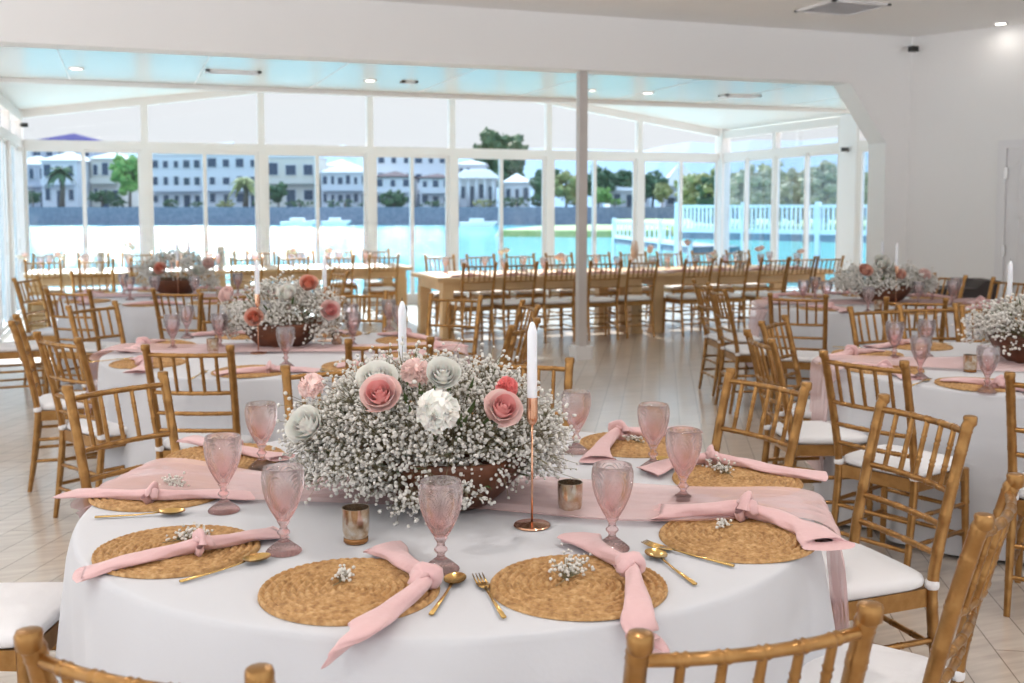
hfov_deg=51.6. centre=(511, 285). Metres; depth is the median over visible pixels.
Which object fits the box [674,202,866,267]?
fence
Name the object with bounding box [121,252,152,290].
chair
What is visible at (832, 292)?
napkin
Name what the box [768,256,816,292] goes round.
chair
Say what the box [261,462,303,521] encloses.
bowl
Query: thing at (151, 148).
window
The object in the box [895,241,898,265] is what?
taper candle
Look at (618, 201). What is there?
leafy tree
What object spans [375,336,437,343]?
woven placemat
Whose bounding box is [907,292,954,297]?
napkin
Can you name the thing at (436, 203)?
leafy tree
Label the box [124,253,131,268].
goblet
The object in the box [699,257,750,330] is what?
chair
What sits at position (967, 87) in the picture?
wall
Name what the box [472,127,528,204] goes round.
spreading tree
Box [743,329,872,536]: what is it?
chair
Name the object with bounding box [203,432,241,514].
goblet
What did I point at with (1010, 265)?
taper candle
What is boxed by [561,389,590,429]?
bowl
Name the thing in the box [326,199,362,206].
leafy tree
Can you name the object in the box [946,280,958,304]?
goblet
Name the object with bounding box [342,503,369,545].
candle holder
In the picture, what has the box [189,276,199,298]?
goblet
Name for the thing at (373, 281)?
cushion
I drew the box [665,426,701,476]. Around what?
bowl
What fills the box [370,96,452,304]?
window
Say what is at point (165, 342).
woven placemat
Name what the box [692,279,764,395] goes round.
chair
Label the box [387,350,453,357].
woven placemat
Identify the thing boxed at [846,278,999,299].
bench
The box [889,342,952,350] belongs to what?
woven placemat
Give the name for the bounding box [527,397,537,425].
cup
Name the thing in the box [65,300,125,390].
chair
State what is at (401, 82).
ceiling vent
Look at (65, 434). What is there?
chair
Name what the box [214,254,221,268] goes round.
goblet
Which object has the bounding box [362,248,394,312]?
chair
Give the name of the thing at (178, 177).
house
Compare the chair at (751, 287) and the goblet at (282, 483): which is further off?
the chair at (751, 287)
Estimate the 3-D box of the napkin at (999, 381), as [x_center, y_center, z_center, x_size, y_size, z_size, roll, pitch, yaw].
[2.176,0.439,4.781,0.146,0.082,0.494,-3,5,-34]
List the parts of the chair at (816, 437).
post, rail, rail, rail, rail, post, seat frame, leg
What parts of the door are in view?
moulding, moulding, moulding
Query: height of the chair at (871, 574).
0.967 m
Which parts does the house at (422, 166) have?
pane, pane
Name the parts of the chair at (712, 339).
post, rail, rail, rail, rail, post, seat frame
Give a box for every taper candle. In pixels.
[176,240,178,260]
[187,238,189,255]
[255,260,259,293]
[322,255,326,286]
[398,301,406,362]
[527,318,536,397]
[881,240,883,254]
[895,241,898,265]
[1007,259,1012,295]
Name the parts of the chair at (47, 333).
post, rail, rail, rail, rail, seat frame, post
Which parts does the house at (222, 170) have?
pane, pane, pane, pane, pane, pane, pane, pane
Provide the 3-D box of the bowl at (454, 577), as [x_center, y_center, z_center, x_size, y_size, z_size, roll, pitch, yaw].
[-0.124,0.641,2.315,0.050,0.010,0.069,1,4,11]
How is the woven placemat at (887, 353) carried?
on the tablecloth at (986, 458)
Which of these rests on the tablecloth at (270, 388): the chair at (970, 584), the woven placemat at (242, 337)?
the woven placemat at (242, 337)
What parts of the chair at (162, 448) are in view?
post, seat frame, rail, rail, rail, rail, post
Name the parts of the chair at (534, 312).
post, rail, post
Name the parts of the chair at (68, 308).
post, rail, rail, post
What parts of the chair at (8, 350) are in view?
seat frame, leg, leg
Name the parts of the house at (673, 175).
pane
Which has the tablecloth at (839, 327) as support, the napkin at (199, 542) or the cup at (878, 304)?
the cup at (878, 304)
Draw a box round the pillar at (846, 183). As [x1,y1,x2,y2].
[837,114,864,290]
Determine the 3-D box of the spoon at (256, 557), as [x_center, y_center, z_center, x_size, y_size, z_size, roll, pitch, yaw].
[-0.645,0.636,2.394,0.050,0.010,0.229,4,6,43]
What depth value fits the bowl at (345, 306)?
6.75 m
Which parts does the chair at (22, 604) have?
leg, seat frame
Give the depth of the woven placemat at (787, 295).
9.70 m
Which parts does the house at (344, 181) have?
pane, pane, pane, pane, pane, pane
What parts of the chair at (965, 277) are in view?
rail, post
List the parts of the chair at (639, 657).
post, rail, post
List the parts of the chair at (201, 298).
post, rail, rail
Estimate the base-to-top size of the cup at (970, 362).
0.087 m
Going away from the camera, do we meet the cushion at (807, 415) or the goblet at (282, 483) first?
the goblet at (282, 483)
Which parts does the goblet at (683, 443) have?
stem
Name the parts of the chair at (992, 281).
post, rail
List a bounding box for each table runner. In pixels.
[51,292,292,352]
[70,458,849,629]
[84,341,469,446]
[746,298,998,366]
[802,355,1023,470]
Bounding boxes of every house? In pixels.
[27,156,43,206]
[31,134,107,157]
[39,152,91,206]
[88,153,138,206]
[152,154,202,206]
[206,155,270,206]
[269,156,326,206]
[319,161,362,206]
[326,159,346,168]
[377,157,444,206]
[377,171,417,206]
[417,173,444,206]
[458,161,488,173]
[458,170,497,206]
[503,173,529,206]
[605,185,649,206]
[660,165,691,206]
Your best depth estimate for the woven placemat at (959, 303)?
8.91 m
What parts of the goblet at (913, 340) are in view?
stem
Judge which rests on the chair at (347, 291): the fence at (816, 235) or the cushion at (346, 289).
the cushion at (346, 289)
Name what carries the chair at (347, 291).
on the floor
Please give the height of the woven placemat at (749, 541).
0.011 m
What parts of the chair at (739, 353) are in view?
post, rail, rail, rail, post, seat frame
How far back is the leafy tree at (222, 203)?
156.94 m
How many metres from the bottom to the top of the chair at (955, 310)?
0.967 m
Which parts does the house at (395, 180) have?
pane, pane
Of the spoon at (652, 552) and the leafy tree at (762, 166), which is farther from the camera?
the leafy tree at (762, 166)
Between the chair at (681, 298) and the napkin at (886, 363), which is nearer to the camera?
the napkin at (886, 363)
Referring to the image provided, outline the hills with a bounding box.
[123,137,868,206]
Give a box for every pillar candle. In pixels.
[97,252,104,270]
[217,246,224,268]
[736,251,743,267]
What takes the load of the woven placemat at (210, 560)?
on the tablecloth at (210, 628)
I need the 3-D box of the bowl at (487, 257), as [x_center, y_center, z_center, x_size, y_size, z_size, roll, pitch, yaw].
[-0.348,-0.316,13.493,0.101,0.128,0.100,-2,4,-20]
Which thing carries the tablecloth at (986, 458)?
on the floor
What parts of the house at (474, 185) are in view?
pane, pane, pane, pane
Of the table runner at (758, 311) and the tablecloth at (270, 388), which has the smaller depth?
the tablecloth at (270, 388)
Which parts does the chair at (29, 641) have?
post, rail, post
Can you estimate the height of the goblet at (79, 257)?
0.206 m
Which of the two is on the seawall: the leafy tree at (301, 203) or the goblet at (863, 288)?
the leafy tree at (301, 203)
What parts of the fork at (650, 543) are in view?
handle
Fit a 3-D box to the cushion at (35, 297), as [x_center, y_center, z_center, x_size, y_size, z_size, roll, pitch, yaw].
[-5.759,0.144,13.123,0.411,0.046,0.394,-1,4,-18]
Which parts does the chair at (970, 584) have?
rail, post, rail, rail, post, rail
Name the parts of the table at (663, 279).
leg, leg, leg, leg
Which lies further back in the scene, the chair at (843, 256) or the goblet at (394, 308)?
the chair at (843, 256)
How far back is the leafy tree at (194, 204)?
156.77 m
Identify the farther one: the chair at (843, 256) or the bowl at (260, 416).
the chair at (843, 256)
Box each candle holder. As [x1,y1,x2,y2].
[173,261,180,297]
[250,294,266,353]
[318,287,330,341]
[513,397,550,530]
[890,266,898,305]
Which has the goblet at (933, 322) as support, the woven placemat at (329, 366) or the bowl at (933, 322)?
the bowl at (933, 322)
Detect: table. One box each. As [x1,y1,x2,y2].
[24,266,229,334]
[227,263,412,320]
[411,268,648,338]
[609,265,832,332]
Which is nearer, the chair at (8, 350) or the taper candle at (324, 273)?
the taper candle at (324, 273)
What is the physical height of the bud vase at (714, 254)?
0.236 m
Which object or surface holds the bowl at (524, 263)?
on the goblet at (524, 263)
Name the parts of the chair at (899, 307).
post, rail, rail, post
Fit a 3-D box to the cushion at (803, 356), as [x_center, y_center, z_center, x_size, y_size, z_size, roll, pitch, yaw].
[2.178,0.523,7.978,0.411,0.046,0.394,2,5,22]
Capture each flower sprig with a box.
[161,471,188,486]
[162,521,213,542]
[331,564,355,585]
[548,543,594,585]
[622,435,644,443]
[701,455,735,476]
[715,518,732,528]
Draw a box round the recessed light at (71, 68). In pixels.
[68,67,83,69]
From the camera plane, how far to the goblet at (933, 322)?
5.80 m
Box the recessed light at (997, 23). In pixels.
[993,22,1008,24]
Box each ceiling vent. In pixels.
[205,69,260,75]
[400,81,417,83]
[718,94,761,98]
[794,0,890,16]
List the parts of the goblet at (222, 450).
stem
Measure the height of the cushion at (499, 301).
0.046 m
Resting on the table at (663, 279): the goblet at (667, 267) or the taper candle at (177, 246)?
the goblet at (667, 267)
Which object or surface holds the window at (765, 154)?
on the floor
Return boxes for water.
[29,225,865,294]
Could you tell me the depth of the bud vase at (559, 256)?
13.49 m
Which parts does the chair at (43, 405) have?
post, post, seat frame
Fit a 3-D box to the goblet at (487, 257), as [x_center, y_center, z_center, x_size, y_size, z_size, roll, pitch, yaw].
[-0.348,-0.277,13.496,0.101,0.206,0.100,2,5,22]
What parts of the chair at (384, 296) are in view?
rail, rail, post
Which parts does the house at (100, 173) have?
pane, pane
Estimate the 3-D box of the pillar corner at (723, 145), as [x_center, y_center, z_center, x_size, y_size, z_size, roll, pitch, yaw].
[3.844,-1.362,19.389,0.180,3.030,0.220,-2,4,-20]
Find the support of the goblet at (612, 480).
on the tablecloth at (210, 628)
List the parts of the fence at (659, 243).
post, rail, rail, post, post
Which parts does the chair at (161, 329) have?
post, rail, rail, rail, post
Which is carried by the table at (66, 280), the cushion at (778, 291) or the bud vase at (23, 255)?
the bud vase at (23, 255)
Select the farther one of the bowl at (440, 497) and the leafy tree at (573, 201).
the leafy tree at (573, 201)
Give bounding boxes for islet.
[495,225,671,236]
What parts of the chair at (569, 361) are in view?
post, rail, post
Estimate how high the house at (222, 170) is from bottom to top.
9.045 m
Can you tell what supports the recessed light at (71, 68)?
in the ceiling at (15, 62)
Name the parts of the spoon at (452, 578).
handle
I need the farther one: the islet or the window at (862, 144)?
the islet
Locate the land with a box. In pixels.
[611,219,865,235]
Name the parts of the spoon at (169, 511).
handle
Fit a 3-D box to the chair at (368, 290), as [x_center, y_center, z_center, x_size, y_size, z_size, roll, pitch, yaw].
[-1.790,0.035,14.493,0.437,0.967,0.538,-1,4,-17]
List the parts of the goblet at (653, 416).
stem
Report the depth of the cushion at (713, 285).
15.02 m
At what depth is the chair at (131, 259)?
13.19 m
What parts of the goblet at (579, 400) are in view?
stem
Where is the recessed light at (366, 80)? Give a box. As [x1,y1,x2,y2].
[363,79,376,81]
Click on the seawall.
(37, 215)
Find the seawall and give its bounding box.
[29,207,865,224]
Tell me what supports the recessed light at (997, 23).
in the ceiling at (905, 18)
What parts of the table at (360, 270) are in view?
leg, leg, leg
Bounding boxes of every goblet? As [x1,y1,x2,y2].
[36,256,44,272]
[45,254,52,269]
[78,256,85,270]
[82,254,89,269]
[118,274,128,293]
[123,277,134,299]
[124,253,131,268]
[126,255,133,270]
[149,276,159,298]
[163,314,180,345]
[178,305,194,338]
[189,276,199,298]
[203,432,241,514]
[210,313,227,344]
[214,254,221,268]
[232,273,242,292]
[244,401,276,470]
[261,462,303,557]
[276,326,294,365]
[296,253,302,267]
[335,252,341,266]
[343,303,358,336]
[344,311,360,343]
[362,250,368,264]
[372,251,378,265]
[381,299,395,330]
[392,305,407,336]
[418,475,462,575]
[442,257,448,272]
[460,259,467,268]
[481,256,488,272]
[500,258,507,272]
[520,255,526,271]
[540,257,547,273]
[561,389,590,454]
[591,460,633,552]
[593,254,599,269]
[613,256,620,271]
[637,401,669,469]
[648,255,655,270]
[664,253,670,268]
[665,426,701,501]
[692,255,699,269]
[705,252,711,267]
[722,254,728,266]
[766,251,772,265]
[797,279,809,298]
[810,277,820,298]
[820,281,832,304]
[862,286,874,311]
[885,321,904,355]
[910,335,931,379]
[912,281,924,302]
[917,319,936,356]
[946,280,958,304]
[951,277,962,295]
[976,345,1000,393]
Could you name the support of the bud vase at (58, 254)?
on the table at (66, 280)
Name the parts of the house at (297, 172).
pane, pane, pane, pane, pane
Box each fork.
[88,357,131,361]
[472,573,506,618]
[641,539,734,566]
[912,377,931,385]
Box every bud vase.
[15,252,28,271]
[54,252,66,270]
[124,242,135,269]
[287,248,296,266]
[325,247,332,265]
[498,248,509,272]
[554,252,564,266]
[630,240,638,270]
[645,245,653,269]
[684,240,690,265]
[710,251,718,268]
[754,246,764,266]
[796,249,805,266]
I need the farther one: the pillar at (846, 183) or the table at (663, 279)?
the pillar at (846, 183)
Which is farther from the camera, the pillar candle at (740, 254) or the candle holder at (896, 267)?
the pillar candle at (740, 254)
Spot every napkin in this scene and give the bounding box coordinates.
[53,481,254,504]
[70,296,88,304]
[72,526,289,582]
[81,289,103,293]
[118,337,167,352]
[123,285,150,289]
[123,298,186,305]
[123,355,153,372]
[176,435,294,460]
[189,327,245,336]
[197,298,248,302]
[199,283,222,288]
[213,360,319,375]
[321,541,443,668]
[323,325,354,333]
[336,354,397,367]
[377,328,440,339]
[407,340,468,355]
[451,272,491,276]
[496,271,533,275]
[541,269,574,274]
[557,532,669,652]
[579,420,702,462]
[587,269,617,273]
[624,268,661,272]
[637,445,827,481]
[651,491,854,550]
[664,267,701,271]
[704,266,736,271]
[742,265,775,270]
[762,294,784,303]
[773,289,821,295]
[777,264,814,269]
[802,302,847,312]
[817,345,885,356]
[825,289,856,293]
[854,359,921,380]
[863,335,924,348]
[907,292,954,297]
[910,306,941,312]
[939,374,1023,391]
[962,296,999,304]
[965,301,991,309]
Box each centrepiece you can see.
[130,245,222,293]
[217,271,352,346]
[272,336,580,527]
[827,254,939,301]
[951,293,1023,363]
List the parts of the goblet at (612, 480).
stem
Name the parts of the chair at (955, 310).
rail, rail, post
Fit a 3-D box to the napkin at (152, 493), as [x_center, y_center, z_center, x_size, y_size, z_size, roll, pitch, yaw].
[-0.993,0.570,2.959,0.564,0.067,0.148,0,4,1]
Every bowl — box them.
[36,256,44,266]
[45,254,52,261]
[82,254,89,261]
[123,277,134,290]
[126,255,133,264]
[149,276,159,289]
[152,277,201,293]
[158,508,184,514]
[163,314,180,335]
[178,305,194,325]
[189,276,199,289]
[203,432,241,483]
[214,254,221,262]
[241,317,321,346]
[243,552,270,561]
[244,401,276,444]
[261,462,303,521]
[276,326,294,351]
[343,303,358,323]
[344,311,360,333]
[359,429,529,510]
[381,299,395,318]
[392,305,407,325]
[418,475,462,537]
[442,257,448,266]
[443,572,466,583]
[481,256,488,265]
[520,255,526,264]
[540,257,547,267]
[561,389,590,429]
[591,460,633,518]
[593,254,599,263]
[637,401,669,445]
[645,548,667,558]
[648,255,655,264]
[664,253,670,262]
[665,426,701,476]
[692,255,699,263]
[766,251,772,259]
[810,277,820,290]
[820,281,832,294]
[857,283,911,301]
[862,286,874,302]
[910,335,931,362]
[917,319,936,342]
[946,280,958,295]
[976,345,1000,374]
[987,330,1023,363]
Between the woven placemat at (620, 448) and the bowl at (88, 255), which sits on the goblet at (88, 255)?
the bowl at (88, 255)
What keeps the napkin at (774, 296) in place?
on the woven placemat
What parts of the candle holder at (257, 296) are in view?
rod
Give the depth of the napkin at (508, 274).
12.82 m
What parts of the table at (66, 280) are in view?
leg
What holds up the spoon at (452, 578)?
on the tablecloth at (210, 628)
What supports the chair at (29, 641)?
on the floor
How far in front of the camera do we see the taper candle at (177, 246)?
9.69 m
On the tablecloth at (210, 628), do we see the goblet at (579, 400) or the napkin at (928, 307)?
the goblet at (579, 400)
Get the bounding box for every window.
[0,93,16,341]
[0,269,2,341]
[9,102,26,321]
[22,97,147,314]
[144,91,263,282]
[261,92,371,305]
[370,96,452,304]
[452,99,548,301]
[549,103,639,298]
[639,114,718,295]
[721,125,778,293]
[772,117,839,289]
[854,126,868,274]
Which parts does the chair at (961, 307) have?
post, rail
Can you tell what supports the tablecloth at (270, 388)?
on the floor
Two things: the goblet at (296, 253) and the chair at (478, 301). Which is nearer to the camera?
the chair at (478, 301)
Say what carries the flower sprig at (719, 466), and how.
on the woven placemat at (699, 476)
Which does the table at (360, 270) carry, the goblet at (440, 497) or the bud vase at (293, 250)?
the bud vase at (293, 250)
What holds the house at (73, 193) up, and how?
on the seawall
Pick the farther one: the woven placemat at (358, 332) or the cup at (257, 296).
the woven placemat at (358, 332)
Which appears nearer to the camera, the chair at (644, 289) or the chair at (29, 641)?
the chair at (29, 641)
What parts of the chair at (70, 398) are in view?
post, rail, rail, rail, post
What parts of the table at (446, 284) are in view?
leg, leg, leg, leg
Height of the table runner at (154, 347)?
0.581 m
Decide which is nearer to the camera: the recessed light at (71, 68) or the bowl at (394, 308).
the bowl at (394, 308)
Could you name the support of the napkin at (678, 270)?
on the table at (663, 279)
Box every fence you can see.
[612,218,739,266]
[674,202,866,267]
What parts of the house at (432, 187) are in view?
pane, pane, pane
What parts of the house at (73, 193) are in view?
pane, pane, pane, pane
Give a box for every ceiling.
[0,46,846,108]
[0,77,847,129]
[372,0,1023,36]
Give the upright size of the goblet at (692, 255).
0.206 m
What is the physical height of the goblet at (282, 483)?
0.206 m
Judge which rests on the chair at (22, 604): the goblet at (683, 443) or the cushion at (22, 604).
the cushion at (22, 604)
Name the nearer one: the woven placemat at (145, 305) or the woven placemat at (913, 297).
the woven placemat at (145, 305)
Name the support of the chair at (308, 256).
on the floor
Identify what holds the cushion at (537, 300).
on the chair at (546, 303)
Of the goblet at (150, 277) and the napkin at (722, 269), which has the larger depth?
the napkin at (722, 269)
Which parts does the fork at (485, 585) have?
handle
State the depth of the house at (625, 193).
165.36 m
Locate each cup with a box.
[206,338,218,351]
[255,294,259,306]
[331,332,342,344]
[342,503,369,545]
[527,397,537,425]
[557,479,582,510]
[874,300,882,310]
[963,354,977,372]
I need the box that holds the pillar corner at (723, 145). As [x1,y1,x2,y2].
[716,129,730,292]
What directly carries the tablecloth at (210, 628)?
on the floor
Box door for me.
[994,139,1023,325]
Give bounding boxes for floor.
[0,290,1023,682]
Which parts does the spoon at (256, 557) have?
handle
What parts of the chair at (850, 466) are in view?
post, rail, rail, rail, rail, leg, seat frame, post, leg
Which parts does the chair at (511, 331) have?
post, rail, rail, post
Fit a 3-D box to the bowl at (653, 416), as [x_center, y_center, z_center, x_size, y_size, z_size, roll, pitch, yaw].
[0.443,0.432,3.316,0.101,0.128,0.101,2,5,21]
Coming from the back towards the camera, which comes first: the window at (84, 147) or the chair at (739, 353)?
the window at (84, 147)
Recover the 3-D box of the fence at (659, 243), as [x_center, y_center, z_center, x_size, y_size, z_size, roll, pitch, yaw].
[6.811,-1.857,46.124,2.080,2.093,12.282,-1,4,-8]
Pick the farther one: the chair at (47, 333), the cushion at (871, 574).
the chair at (47, 333)
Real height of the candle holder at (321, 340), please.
0.335 m
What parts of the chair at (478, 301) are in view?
post, rail, rail, rail, post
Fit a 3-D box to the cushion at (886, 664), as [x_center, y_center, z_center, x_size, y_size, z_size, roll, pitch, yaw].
[0.806,0.925,2.508,0.394,0.046,0.411,3,5,34]
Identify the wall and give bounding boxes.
[0,0,911,282]
[906,24,1023,287]
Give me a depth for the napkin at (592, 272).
13.20 m
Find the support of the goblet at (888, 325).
on the table runner at (818, 407)
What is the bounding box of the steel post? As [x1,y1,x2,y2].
[569,71,591,360]
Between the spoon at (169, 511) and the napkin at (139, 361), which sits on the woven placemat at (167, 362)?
the napkin at (139, 361)
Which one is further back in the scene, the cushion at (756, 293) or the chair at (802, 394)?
the cushion at (756, 293)
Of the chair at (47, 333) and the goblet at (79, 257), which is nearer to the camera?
the chair at (47, 333)
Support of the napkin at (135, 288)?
on the woven placemat
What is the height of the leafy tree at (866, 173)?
6.867 m
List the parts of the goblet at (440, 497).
stem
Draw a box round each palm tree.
[43,166,77,206]
[228,177,254,206]
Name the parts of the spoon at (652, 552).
handle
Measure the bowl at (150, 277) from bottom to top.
0.128 m
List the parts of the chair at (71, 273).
post, rail, post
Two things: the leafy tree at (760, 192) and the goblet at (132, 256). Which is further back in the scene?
the leafy tree at (760, 192)
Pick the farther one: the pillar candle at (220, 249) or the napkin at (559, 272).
the pillar candle at (220, 249)
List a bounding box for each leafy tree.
[28,190,41,206]
[87,190,116,206]
[106,195,127,206]
[108,153,137,206]
[163,199,179,206]
[188,201,202,206]
[215,199,234,206]
[269,181,287,206]
[284,199,313,206]
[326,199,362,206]
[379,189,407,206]
[419,200,442,206]
[472,199,495,206]
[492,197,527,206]
[527,193,541,206]
[529,169,561,196]
[555,169,575,206]
[561,198,575,206]
[587,165,618,206]
[591,187,612,206]
[604,198,625,206]
[610,169,631,187]
[645,169,668,206]
[653,182,673,206]
[674,172,709,222]
[693,175,714,223]
[702,165,741,222]
[730,164,770,224]
[757,161,788,222]
[779,167,813,223]
[798,160,836,224]
[864,172,867,219]
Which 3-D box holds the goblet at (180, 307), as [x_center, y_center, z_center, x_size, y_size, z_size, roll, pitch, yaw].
[-2.048,0.225,6.671,0.100,0.206,0.101,-3,5,-32]
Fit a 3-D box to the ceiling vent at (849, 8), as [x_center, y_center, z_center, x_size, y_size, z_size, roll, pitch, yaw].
[3.211,-2.704,10.314,0.660,0.020,0.620,-2,4,-20]
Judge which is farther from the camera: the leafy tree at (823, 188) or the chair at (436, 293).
the leafy tree at (823, 188)
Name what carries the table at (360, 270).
on the floor
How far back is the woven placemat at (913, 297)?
9.58 m
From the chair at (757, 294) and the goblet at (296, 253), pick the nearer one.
the chair at (757, 294)
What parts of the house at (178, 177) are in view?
pane, pane, pane, pane, pane, pane, pane, pane, pane, pane, pane, pane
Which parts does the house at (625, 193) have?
pane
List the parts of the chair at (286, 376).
post, rail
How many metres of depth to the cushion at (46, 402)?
5.97 m
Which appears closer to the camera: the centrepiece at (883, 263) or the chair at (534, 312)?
the chair at (534, 312)
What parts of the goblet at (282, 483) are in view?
stem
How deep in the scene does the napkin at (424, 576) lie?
2.15 m
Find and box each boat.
[280,218,314,225]
[321,218,350,225]
[460,218,497,226]
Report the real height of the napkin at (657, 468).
0.075 m
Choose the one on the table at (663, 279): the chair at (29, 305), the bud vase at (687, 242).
the bud vase at (687, 242)
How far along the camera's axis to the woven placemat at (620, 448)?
3.60 m
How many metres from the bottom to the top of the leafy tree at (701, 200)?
5.336 m
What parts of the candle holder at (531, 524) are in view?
rod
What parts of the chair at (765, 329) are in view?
post, rail, rail, rail, post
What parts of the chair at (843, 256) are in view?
frame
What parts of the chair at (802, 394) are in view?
post, rail, rail, post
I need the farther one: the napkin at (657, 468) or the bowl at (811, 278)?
the bowl at (811, 278)
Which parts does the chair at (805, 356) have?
post, seat frame, rail, rail, rail, rail, post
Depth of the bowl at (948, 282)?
8.93 m
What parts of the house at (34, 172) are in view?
pane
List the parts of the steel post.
plate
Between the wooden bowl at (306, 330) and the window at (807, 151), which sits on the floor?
the window at (807, 151)
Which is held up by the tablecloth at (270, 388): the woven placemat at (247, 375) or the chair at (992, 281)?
the woven placemat at (247, 375)
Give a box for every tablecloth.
[49,289,285,389]
[55,426,834,682]
[98,332,458,482]
[746,294,990,400]
[812,342,1023,562]
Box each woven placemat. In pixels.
[64,299,110,303]
[88,498,215,511]
[91,524,260,578]
[109,357,185,368]
[122,302,167,306]
[158,340,195,343]
[165,443,284,468]
[190,301,231,304]
[195,288,234,291]
[211,365,280,377]
[214,334,249,339]
[257,557,439,625]
[316,329,361,337]
[321,359,360,370]
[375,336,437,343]
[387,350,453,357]
[489,554,667,621]
[580,432,667,457]
[659,518,816,563]
[672,464,803,488]
[787,295,829,297]
[799,306,845,310]
[831,349,903,356]
[842,294,859,296]
[845,365,924,374]
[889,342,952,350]
[890,309,937,314]
[909,296,952,298]
[934,377,1005,391]
[947,307,987,310]
[955,302,989,305]
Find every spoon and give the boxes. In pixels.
[95,508,184,517]
[179,552,270,582]
[429,572,466,615]
[645,548,697,584]
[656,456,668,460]
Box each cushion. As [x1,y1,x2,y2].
[0,340,38,351]
[0,582,62,648]
[30,295,58,300]
[31,327,53,335]
[39,391,91,409]
[49,288,63,291]
[64,341,120,352]
[67,415,126,436]
[76,287,108,291]
[163,433,251,449]
[317,288,349,291]
[327,281,356,284]
[364,287,394,291]
[366,280,394,283]
[431,291,464,295]
[451,300,489,306]
[471,290,506,294]
[493,299,530,304]
[510,289,542,293]
[534,298,571,303]
[551,289,572,292]
[589,296,614,302]
[590,288,615,290]
[611,295,650,300]
[664,285,693,288]
[666,294,703,299]
[703,284,731,287]
[704,292,741,297]
[708,332,762,342]
[725,344,782,354]
[732,283,766,286]
[741,291,775,296]
[768,290,801,292]
[771,420,867,444]
[779,350,830,361]
[792,399,810,418]
[796,289,827,293]
[799,642,950,682]
[822,542,923,600]
[844,444,952,476]
[1018,472,1023,498]
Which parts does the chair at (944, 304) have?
post, rail, rail, post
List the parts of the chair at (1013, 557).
rail, leg, rail, rail, seat frame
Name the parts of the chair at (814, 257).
frame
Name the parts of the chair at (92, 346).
post, rail, rail, rail, seat frame, rail, post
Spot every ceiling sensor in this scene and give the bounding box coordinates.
[19,123,27,126]
[841,147,848,151]
[908,46,918,51]
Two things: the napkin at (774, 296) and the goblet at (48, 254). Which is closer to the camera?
the napkin at (774, 296)
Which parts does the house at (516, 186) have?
pane, pane, pane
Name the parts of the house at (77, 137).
pane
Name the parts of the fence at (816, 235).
post, post, rail, rail, post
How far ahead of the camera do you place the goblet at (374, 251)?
14.89 m
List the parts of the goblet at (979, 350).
stem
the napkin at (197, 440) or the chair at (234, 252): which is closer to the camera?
the napkin at (197, 440)
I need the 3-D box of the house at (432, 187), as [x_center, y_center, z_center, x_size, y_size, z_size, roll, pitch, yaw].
[-12.045,-15.420,171.380,5.672,5.551,10.500,0,4,0]
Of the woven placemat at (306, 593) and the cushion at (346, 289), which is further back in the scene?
the cushion at (346, 289)
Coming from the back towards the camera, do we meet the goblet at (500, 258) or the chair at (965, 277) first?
the goblet at (500, 258)
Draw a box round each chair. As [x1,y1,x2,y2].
[0,340,48,394]
[0,582,62,682]
[8,314,96,491]
[11,275,55,384]
[13,626,275,682]
[23,259,62,329]
[30,253,65,306]
[32,331,126,517]
[43,287,120,392]
[61,371,179,487]
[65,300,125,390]
[69,270,115,292]
[76,252,109,292]
[77,258,114,292]
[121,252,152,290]
[130,258,165,290]
[140,344,251,458]
[150,288,206,338]
[181,256,214,285]
[197,290,252,336]
[205,250,235,285]
[229,256,263,288]
[246,250,275,287]
[277,255,309,315]
[280,359,378,420]
[285,249,320,313]
[316,254,355,325]
[321,268,349,328]
[324,249,358,311]
[331,290,388,331]
[344,336,434,428]
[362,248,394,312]
[362,254,399,324]
[424,254,467,331]
[425,293,482,370]
[448,262,497,344]
[461,317,540,423]
[465,254,509,329]
[471,355,574,428]
[489,261,538,340]
[505,253,546,326]
[505,299,540,378]
[530,261,575,342]
[544,252,573,324]
[574,260,622,340]
[587,252,615,311]
[608,259,659,338]
[619,251,648,318]
[622,600,883,682]
[655,251,699,320]
[662,258,714,336]
[690,250,734,317]
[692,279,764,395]
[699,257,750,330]
[707,285,786,413]
[711,367,811,467]
[725,250,768,314]
[737,257,789,328]
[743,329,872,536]
[758,314,814,469]
[767,292,830,421]
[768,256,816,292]
[796,255,844,293]
[799,472,1023,682]
[819,350,969,566]
[822,393,977,653]
[847,304,906,346]
[882,296,948,341]
[895,303,960,341]
[928,272,967,297]
[958,304,1018,342]
[987,277,1023,326]
[1003,371,1023,616]
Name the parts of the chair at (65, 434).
post, rail, rail, rail, rail, post, seat frame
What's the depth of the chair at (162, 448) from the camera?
4.84 m
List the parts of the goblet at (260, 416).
stem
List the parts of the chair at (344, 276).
post, post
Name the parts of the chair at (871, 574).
post, seat frame, rail, rail, rail, rail, post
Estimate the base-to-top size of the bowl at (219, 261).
0.128 m
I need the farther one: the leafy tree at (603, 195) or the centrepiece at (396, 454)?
the leafy tree at (603, 195)
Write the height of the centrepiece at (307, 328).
0.449 m
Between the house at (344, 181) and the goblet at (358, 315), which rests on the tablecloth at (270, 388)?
the goblet at (358, 315)
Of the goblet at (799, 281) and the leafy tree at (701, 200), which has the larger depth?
the leafy tree at (701, 200)
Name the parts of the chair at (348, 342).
post, rail, post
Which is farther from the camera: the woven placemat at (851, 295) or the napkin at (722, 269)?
the napkin at (722, 269)
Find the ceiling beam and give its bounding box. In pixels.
[0,77,849,113]
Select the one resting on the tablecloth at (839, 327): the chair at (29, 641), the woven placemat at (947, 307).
the woven placemat at (947, 307)
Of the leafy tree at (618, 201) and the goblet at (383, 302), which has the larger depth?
the leafy tree at (618, 201)
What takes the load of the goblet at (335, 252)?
on the table at (360, 270)

